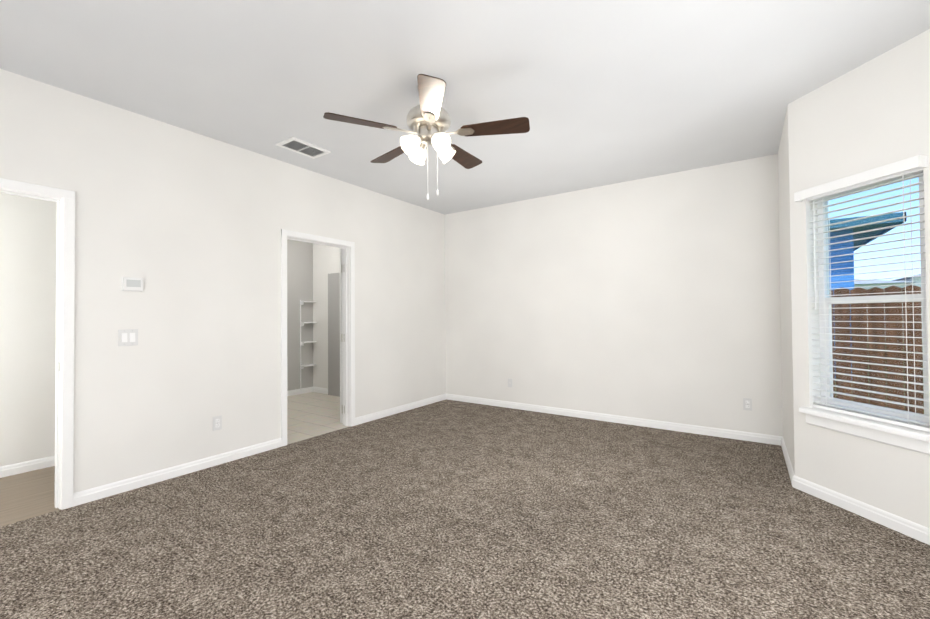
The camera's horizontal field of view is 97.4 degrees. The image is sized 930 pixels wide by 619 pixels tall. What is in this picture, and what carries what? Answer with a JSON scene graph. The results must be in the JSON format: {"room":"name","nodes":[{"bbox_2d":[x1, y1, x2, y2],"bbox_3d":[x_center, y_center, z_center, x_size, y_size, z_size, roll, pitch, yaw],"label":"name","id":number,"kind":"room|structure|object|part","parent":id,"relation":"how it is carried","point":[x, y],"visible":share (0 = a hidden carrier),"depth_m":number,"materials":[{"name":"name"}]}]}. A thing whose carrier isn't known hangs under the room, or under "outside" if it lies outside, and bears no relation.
{"room":"empty bedroom","nodes":[
{"label":"empty bedroom","id":0,"kind":"room"},
{"bbox_2d":[0,193,56,466],"bbox_3d":[-4.112,-0.066,2.676,0.100,2.765,4.300,-1,-1,34],"label":"wall","id":1,"kind":"structure","parent":0,"point":[28,226],"depth_m":3.35,"materials":[{"name":"paint"}]},
{"bbox_2d":[0,456,54,477],"bbox_3d":[-4.054,1.274,2.625,0.015,0.084,4.300,-1,-1,34],"label":"baseboard","id":2,"kind":"structure","parent":1,"relation":"attached to","point":[24,467],"depth_m":3.33,"materials":[{"name":"white paint"}]},
{"bbox_2d":[0,466,60,526],"bbox_3d":[-3.689,1.340,2.373,1.400,0.060,4.300,-1,-1,34],"label":"floor","id":3,"kind":"structure","parent":0,"point":[27,495],"depth_m":2.88,"materials":[{"name":"beige tile"}]},
{"bbox_2d":[0,69,445,492],"bbox_3d":[-1.935,-0.065,3.833,0.120,2.765,5.870,-1,-1,34],"label":"wall","id":4,"kind":"structure","parent":0,"point":[187,226],"depth_m":3.32,"materials":[{"name":"paint"}]},
{"bbox_2d":[0,178,74,509],"bbox_3d":[-2.929,0.256,2.377,0.156,2.097,0.934,-1,-1,34],"label":"door frame","id":5,"kind":"structure","parent":4,"relation":"attached to","point":[64,375],"depth_m":2.69,"materials":[{"name":"white paint"}]},
{"bbox_2d":[118,329,137,345],"bbox_3d":[-2.444,0.204,2.966,0.015,0.120,0.116,-1,-1,34],"label":"light switch","id":6,"kind":"object","parent":4,"relation":"attached to","point":[127,337],"visible":1,"depth_m":2.96,"materials":[{"name":"white plastic"}]},
{"bbox_2d":[121,277,142,291],"bbox_3d":[-2.427,-0.184,2.985,0.032,0.104,0.126,-1,-1,34],"label":"thermostat","id":7,"kind":"object","parent":4,"relation":"attached to","point":[133,284],"visible":1,"depth_m":2.97,"materials":[{"name":"white plastic"}]},
{"bbox_2d":[213,415,221,430],"bbox_3d":[-2.097,0.962,3.458,0.010,0.118,0.072,-1,-1,34],"label":"electrical outlet","id":8,"kind":"object","parent":4,"relation":"attached to","point":[217,422],"visible":1,"depth_m":3.46,"materials":[{"name":"white plastic"}]},
{"bbox_2d":[281,229,354,445],"bbox_3d":[-1.575,0.274,4.350,0.156,2.097,0.894,-1,-1,34],"label":"door frame","id":9,"kind":"structure","parent":4,"relation":"attached to","point":[348,325],"depth_m":4.63,"materials":[{"name":"white paint"}]},
{"bbox_2d":[339,249,344,422],"bbox_3d":[-1.191,0.308,5.015,0.149,2.019,0.791,-1,-1,34],"label":"hinged door","id":10,"kind":"structure","parent":4,"relation":"in","point":[341,405],"depth_m":4.74,"materials":[{"name":"white paint"}]},
{"bbox_3d":[-1.229,0.308,5.057,0.039,2.019,0.765,-1,-1,34],"label":"door","id":11,"kind":"part","parent":10,"relation":"part of","materials":[{"name":"white paint"}]},
{"bbox_2d":[73,393,929,544],"bbox_3d":[0.004,1.241,2.417,4.644,0.084,5.750,-1,-1,34],"label":"baseboard","id":12,"kind":"structure","parent":4,"relation":"attached to","point":[914,530],"depth_m":3.44,"materials":[{"name":"white paint"}]},
{"bbox_2d":[287,239,312,390],"bbox_3d":[-3.158,-0.025,5.993,0.100,2.765,2.250,-1,-1,34],"label":"wall","id":13,"kind":"structure","parent":0,"point":[299,270],"depth_m":6.60,"materials":[{"name":"paint"}]},
{"bbox_2d":[287,387,312,395],"bbox_3d":[-3.128,1.314,5.900,0.015,0.084,2.150,-1,-1,34],"label":"baseboard","id":14,"kind":"structure","parent":13,"relation":"attached to","point":[307,390],"depth_m":6.57,"materials":[{"name":"white paint"}]},
{"bbox_2d":[287,392,349,444],"bbox_3d":[-2.284,1.379,5.835,3.000,0.060,3.000,-1,-1,34],"label":"floor","id":15,"kind":"structure","parent":0,"point":[311,414],"depth_m":5.14,"materials":[{"name":"beige tile"}]},
{"bbox_2d":[300,300,315,390],"bbox_3d":[-2.558,0.608,6.670,0.095,1.510,0.237,-1,-1,34],"label":"shelf unit","id":16,"kind":"object","parent":15,"relation":"on","point":[302,343],"visible":1,"depth_m":6.60,"materials":[{"name":"white paint"}]},
{"bbox_2d":[313,244,341,388],"bbox_3d":[-1.634,-0.033,6.252,2.120,2.765,0.100,-1,-1,34],"label":"wall","id":17,"kind":"structure","parent":0,"point":[326,260],"depth_m":6.68,"materials":[{"name":"paint"}]},
{"bbox_2d":[313,387,327,393],"bbox_3d":[-1.644,1.307,6.177,2.090,0.084,0.015,-1,-1,34],"label":"baseboard","id":18,"kind":"structure","parent":17,"relation":"attached to","point":[315,389],"depth_m":6.66,"materials":[{"name":"white paint"}]},
{"bbox_2d":[328,273,339,396],"bbox_3d":[-1.956,0.389,6.382,0.550,1.930,0.034,-1,-1,34],"label":"door","id":19,"kind":"structure","parent":17,"relation":"in","point":[333,334],"depth_m":6.44,"materials":[{"name":"grey paint"}]},
{"bbox_2d":[0,399,929,618],"bbox_3d":[0.153,1.312,2.406,4.900,0.060,5.900,-1,-1,34],"label":"floor carpet","id":20,"kind":"object","parent":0,"point":[448,509],"visible":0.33,"depth_m":2.29,"materials":[{"name":"brown carpet"}]},
{"bbox_2d":[0,0,929,214],"bbox_3d":[-1.460,-1.518,2.689,8.200,0.100,7.500,-1,-1,34],"label":"ceiling","id":21,"kind":"structure","parent":0,"point":[597,93],"depth_m":2.54,"materials":[{"name":"paint"}]},
{"bbox_2d":[276,137,330,158],"bbox_3d":[-1.447,-1.446,3.665,0.255,0.015,0.385,-1,-1,34],"label":"ceiling vent","id":22,"kind":"object","parent":21,"relation":"in","point":[299,146],"visible":1,"depth_m":3.65,"materials":[{"name":"white metal"}]},
{"bbox_2d":[323,74,529,199],"bbox_3d":[-0.232,-1.097,2.759,1.288,0.757,1.261,-1,-1,34],"label":"ceiling fan","id":23,"kind":"object","parent":21,"relation":"hanging from","point":[428,120],"visible":1,"depth_m":2.63,"materials":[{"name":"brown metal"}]},
{"bbox_3d":[-0.242,-1.290,2.725,0.292,0.371,0.292,-1,-1,34],"label":"motor","id":24,"kind":"part","parent":23,"relation":"part of","materials":[{"name":"silver metal"}]},
{"bbox_2d":[445,154,782,435],"bbox_3d":[1.402,-0.072,5.048,4.250,2.765,0.150,-1,-1,34],"label":"wall","id":25,"kind":"structure","parent":0,"point":[655,298],"depth_m":4.63,"materials":[{"name":"paint"}]},
{"bbox_2d":[508,378,511,386],"bbox_3d":[0.603,0.987,5.485,0.070,0.116,0.018,-1,-1,34],"label":"cable jack","id":26,"kind":"object","parent":25,"relation":"attached to","point":[509,382],"visible":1,"depth_m":5.49,"materials":[{"name":"white plastic"}]},
{"bbox_2d":[743,398,751,410],"bbox_3d":[2.770,0.929,4.003,0.072,0.118,0.010,-1,-1,34],"label":"electrical outlet","id":27,"kind":"object","parent":25,"relation":"attached to","point":[747,403],"visible":1,"depth_m":4.00,"materials":[{"name":"white plastic"}]},
{"bbox_2d":[778,106,794,473],"bbox_3d":[2.733,-0.106,3.365,0.150,2.765,1.120,-1,-1,34],"label":"wall","id":28,"kind":"structure","parent":0,"point":[785,297],"depth_m":3.32,"materials":[{"name":"paint"}]},
{"bbox_2d":[788,29,929,527],"bbox_3d":[2.514,-0.117,2.501,0.150,2.765,0.933,0,-1,-11],"label":"wall","id":29,"kind":"structure","parent":0,"point":[871,114],"depth_m":2.56,"materials":[{"name":"paint"}]},
{"bbox_2d":[794,155,929,454],"bbox_3d":[2.475,-0.019,2.530,0.207,1.608,0.689,0,-1,-11],"label":"window","id":30,"kind":"structure","parent":29,"relation":"in","point":[908,430],"depth_m":2.49,"materials":[{"name":"white plastic"}]},
{"bbox_3d":[2.552,-0.064,2.541,0.484,1.480,0.484,-1,-1,34],"label":"frame","id":31,"kind":"part","parent":30,"relation":"part of","materials":[{"name":"white plastic"}]},
{"bbox_3d":[2.552,-0.064,2.541,0.404,1.410,0.404,-1,-1,34],"label":"glass","id":32,"kind":"part","parent":30,"relation":"part of","materials":[{"name":"clear glass"}]},
{"label":"outside","id":33,"kind":"structure","parent":0,"visible":0},
{"bbox_2d":[835,342,923,404],"bbox_3d":[23.737,1.609,16.359,52.000,0.100,66.000,-1,-1,34],"label":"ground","id":34,"kind":"structure","parent":33,"point":[868,380],"depth_m":8.17,"materials":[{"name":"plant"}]},
{"bbox_2d":[829,228,853,380],"bbox_3d":[6.941,-0.014,16.983,11.640,3.410,12.000,-1,-1,34],"label":"house","id":35,"kind":"structure","parent":34,"relation":"on","point":[846,285],"depth_m":8.86,"materials":[{"name":"blue"}]},
{"bbox_2d":[828,222,896,245],"bbox_3d":[6.929,-1.639,17.007,12.880,0.040,13.240,-1,-1,34],"label":"soffit","id":36,"kind":"structure","parent":35,"relation":"attached to","point":[865,234],"depth_m":9.04,"materials":[{"name":"blue"}]},
{"bbox_3d":[6.927,-1.904,17.011,12.940,0.330,13.300,-1,-1,34],"label":"house roof","id":37,"kind":"structure","parent":35,"relation":"on","visible":0},
{"bbox_2d":[828,212,906,250],"bbox_3d":[6.929,-1.649,17.007,12.940,0.180,13.300,-1,-1,34],"label":"fascia","id":38,"kind":"object","parent":37,"relation":"attached to","point":[871,219],"depth_m":8.24,"materials":[{"name":"blue"}]},
{"bbox_2d":[830,285,923,413],"bbox_3d":[6.886,0.590,3.253,9.066,1.810,0.111,-1,-1,34],"label":"fence","id":39,"kind":"object","parent":34,"relation":"on","point":[883,325],"depth_m":4.67,"materials":[{"name":"brown wood"}]},
{"bbox_2d":[854,277,921,334],"bbox_3d":[28.875,-0.049,21.945,17.800,3.300,9.000,-1,-1,34],"label":"house","id":40,"kind":"structure","parent":34,"relation":"on","point":[864,286],"depth_m":21.36,"materials":[{"name":"white"}]},
{"bbox_2d":[854,274,920,284],"bbox_3d":[28.862,-1.849,21.971,18.600,0.900,9.800,-1,-1,34],"label":"roof","id":41,"kind":"structure","parent":40,"relation":"on","point":[876,282],"depth_m":21.87,"materials":[{"name":"grey"}]}
]}

